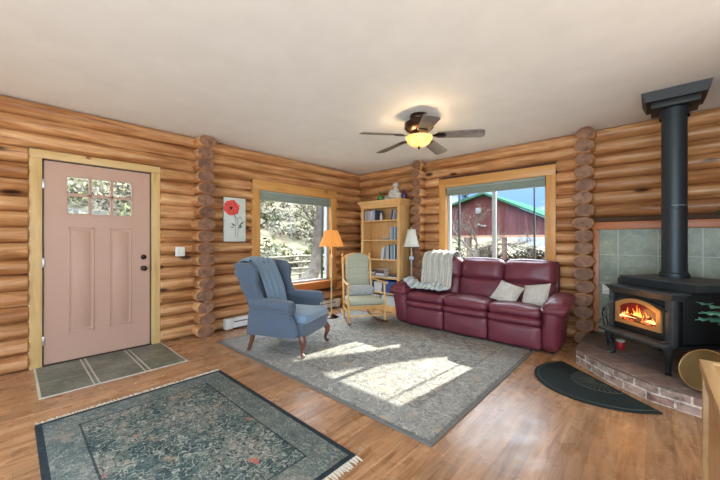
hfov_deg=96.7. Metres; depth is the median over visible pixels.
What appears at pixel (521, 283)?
lumbar cushion
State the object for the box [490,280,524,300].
throw cushion
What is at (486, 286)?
lumbar cushion
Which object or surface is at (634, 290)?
stove top
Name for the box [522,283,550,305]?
throw cushion
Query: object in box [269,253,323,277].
rail fence
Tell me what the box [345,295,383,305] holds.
seat cushion
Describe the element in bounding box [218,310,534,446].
area rug
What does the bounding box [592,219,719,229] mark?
trim
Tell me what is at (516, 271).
cushion
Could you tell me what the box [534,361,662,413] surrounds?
mat
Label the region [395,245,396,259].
book
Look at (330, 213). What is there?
window
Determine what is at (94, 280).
door
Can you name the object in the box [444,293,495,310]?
seat cushion
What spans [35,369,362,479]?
rug
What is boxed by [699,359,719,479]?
base cabinet
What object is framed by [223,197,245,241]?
painting
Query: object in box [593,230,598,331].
trim
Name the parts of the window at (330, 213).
casing, head casing, frame, frame, casing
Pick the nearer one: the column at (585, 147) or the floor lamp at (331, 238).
the column at (585, 147)
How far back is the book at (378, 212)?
5.80 m
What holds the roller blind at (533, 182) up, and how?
attached to the window at (445, 202)
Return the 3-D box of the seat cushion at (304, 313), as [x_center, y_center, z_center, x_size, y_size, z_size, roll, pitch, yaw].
[-0.753,0.848,3.716,0.620,0.142,0.578,0,0,19]
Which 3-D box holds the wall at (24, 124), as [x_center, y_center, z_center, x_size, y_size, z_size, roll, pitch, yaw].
[-2.880,-0.050,3.504,0.276,2.599,8.460,0,0,43]
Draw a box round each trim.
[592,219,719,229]
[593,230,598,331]
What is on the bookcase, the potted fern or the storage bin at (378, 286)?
the storage bin at (378, 286)
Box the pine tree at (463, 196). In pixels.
[461,194,469,240]
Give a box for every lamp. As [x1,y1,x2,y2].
[319,228,343,318]
[403,227,419,275]
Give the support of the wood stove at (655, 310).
on the hearth
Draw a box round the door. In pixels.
[29,148,159,369]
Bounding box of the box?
[641,77,713,121]
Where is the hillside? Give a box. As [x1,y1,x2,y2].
[67,177,544,278]
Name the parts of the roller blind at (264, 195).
head rail, rail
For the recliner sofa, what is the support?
on the floor
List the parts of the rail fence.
rail, fence post, rail, rail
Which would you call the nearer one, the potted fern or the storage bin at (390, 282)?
the potted fern
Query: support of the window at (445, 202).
in the wall at (627, 165)
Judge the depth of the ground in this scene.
25.34 m
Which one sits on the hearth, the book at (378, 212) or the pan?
the pan
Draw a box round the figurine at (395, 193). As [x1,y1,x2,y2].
[388,182,401,198]
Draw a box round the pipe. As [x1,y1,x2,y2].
[659,114,690,277]
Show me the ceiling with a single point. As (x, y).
(299, 80)
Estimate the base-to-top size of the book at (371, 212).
0.175 m
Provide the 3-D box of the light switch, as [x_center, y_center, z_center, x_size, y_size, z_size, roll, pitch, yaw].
[-2.249,0.145,4.004,0.022,0.116,0.110,0,0,43]
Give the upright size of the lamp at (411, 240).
1.455 m
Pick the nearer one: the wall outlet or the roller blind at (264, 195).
the wall outlet
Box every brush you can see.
[67,177,323,270]
[452,245,544,259]
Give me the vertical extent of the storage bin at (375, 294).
0.152 m
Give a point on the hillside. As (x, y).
(298, 245)
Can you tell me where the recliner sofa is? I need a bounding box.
[389,257,575,353]
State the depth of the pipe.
2.89 m
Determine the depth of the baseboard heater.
4.54 m
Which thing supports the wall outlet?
attached to the tile panel
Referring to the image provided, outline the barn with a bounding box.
[452,193,544,259]
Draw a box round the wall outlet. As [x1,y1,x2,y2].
[602,284,608,293]
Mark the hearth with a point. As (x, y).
(639, 369)
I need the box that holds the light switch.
[175,247,184,255]
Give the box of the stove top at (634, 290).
[604,283,690,301]
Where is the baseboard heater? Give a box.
[223,298,339,329]
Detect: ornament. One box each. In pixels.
[377,191,383,199]
[401,189,406,198]
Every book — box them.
[370,211,372,220]
[376,210,382,219]
[392,209,396,218]
[392,244,396,259]
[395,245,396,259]
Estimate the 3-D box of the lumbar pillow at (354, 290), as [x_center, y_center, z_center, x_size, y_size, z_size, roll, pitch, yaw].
[0.011,0.785,4.951,0.430,0.180,0.150,0,0,-16]
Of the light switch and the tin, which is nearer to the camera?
the tin
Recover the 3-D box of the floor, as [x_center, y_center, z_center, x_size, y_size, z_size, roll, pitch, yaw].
[0.253,1.342,0.656,8.700,0.206,8.700,0,0,43]
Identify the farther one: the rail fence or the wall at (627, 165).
the rail fence
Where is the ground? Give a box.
[292,246,544,280]
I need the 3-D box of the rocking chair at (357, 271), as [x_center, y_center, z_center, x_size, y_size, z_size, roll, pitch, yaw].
[0.019,0.717,4.924,0.628,1.029,0.820,0,0,-16]
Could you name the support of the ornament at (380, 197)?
on the bookcase
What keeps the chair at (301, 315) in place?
on the area rug at (416, 381)
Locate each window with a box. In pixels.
[250,179,336,289]
[439,164,556,261]
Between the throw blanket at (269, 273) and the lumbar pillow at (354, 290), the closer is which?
the throw blanket at (269, 273)
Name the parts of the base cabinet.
corner post, rail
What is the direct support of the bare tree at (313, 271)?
on the ground
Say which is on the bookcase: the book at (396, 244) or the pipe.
the book at (396, 244)
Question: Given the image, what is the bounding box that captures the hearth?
[575,331,719,417]
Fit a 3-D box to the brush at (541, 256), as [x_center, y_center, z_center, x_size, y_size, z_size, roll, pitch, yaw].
[10.702,0.962,24.113,25.144,1.505,11.623,0,0,43]
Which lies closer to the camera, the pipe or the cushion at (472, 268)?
the pipe
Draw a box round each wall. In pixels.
[0,94,360,374]
[360,107,719,336]
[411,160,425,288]
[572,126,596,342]
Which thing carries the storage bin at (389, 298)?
on the bookcase
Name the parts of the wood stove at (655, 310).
door handle, leg, corner trim, fire glass, stove door, leg, corner trim, plate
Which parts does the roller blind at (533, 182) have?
rail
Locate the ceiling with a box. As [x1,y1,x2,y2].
[0,0,719,174]
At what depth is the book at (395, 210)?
5.56 m
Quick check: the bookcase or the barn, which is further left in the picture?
the bookcase
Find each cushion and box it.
[292,304,327,323]
[345,253,368,294]
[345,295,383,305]
[407,289,455,303]
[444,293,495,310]
[459,277,500,295]
[461,257,505,280]
[488,299,542,318]
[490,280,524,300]
[504,259,557,284]
[505,280,556,298]
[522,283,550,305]
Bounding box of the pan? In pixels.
[678,349,719,390]
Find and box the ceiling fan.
[359,112,484,168]
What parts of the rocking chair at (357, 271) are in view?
post, post, seat frame, post, armrest, post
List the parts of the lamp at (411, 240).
lamp shade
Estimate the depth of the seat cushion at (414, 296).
4.51 m
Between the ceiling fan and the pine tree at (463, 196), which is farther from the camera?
the pine tree at (463, 196)
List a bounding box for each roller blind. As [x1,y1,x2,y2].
[260,190,329,206]
[447,176,545,195]
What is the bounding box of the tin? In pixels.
[616,339,624,349]
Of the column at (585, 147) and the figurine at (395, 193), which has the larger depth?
the figurine at (395, 193)
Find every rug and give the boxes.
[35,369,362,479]
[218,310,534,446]
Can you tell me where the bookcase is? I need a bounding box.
[357,198,411,312]
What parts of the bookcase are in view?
panel, rail, shelf, shelf, shelf, shelf, crown moulding, panel, panel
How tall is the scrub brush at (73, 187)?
10.710 m
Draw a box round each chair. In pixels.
[234,259,329,358]
[341,252,388,324]
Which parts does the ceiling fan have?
blade, blade, lamp shade, blade arm, blade, blade, blade arm, blade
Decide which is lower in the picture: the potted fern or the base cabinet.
the base cabinet
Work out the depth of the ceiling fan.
3.34 m
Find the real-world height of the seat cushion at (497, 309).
0.173 m
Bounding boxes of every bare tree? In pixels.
[289,204,323,280]
[452,201,543,257]
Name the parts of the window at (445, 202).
casing, frame, head casing, frame, casing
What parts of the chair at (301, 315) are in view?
leg, backrest, armrest, panel, leg, panel, armrest, seat, leg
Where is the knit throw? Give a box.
[402,250,460,290]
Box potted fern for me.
[696,302,719,324]
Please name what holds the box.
attached to the ceiling
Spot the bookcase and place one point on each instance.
(373, 232)
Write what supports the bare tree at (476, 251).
on the ground
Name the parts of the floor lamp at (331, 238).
lamp shade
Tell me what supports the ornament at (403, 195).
on the bookcase
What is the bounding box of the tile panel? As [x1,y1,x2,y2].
[599,228,719,331]
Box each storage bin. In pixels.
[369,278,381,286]
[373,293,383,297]
[374,280,382,291]
[381,294,394,305]
[383,280,396,293]
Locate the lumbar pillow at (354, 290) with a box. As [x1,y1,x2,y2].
[349,285,373,295]
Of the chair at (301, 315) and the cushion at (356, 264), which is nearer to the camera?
the chair at (301, 315)
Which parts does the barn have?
post, post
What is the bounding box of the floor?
[0,304,701,479]
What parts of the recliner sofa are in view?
arm panel, footrest panel, footrest panel, panel, footrest panel, arm panel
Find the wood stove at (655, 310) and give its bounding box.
[597,274,719,375]
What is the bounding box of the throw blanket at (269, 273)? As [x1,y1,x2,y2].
[235,256,286,299]
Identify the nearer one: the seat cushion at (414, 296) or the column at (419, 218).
the seat cushion at (414, 296)
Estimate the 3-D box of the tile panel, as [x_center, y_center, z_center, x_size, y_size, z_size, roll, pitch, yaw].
[3.409,0.560,3.417,1.380,1.370,0.065,0,0,43]

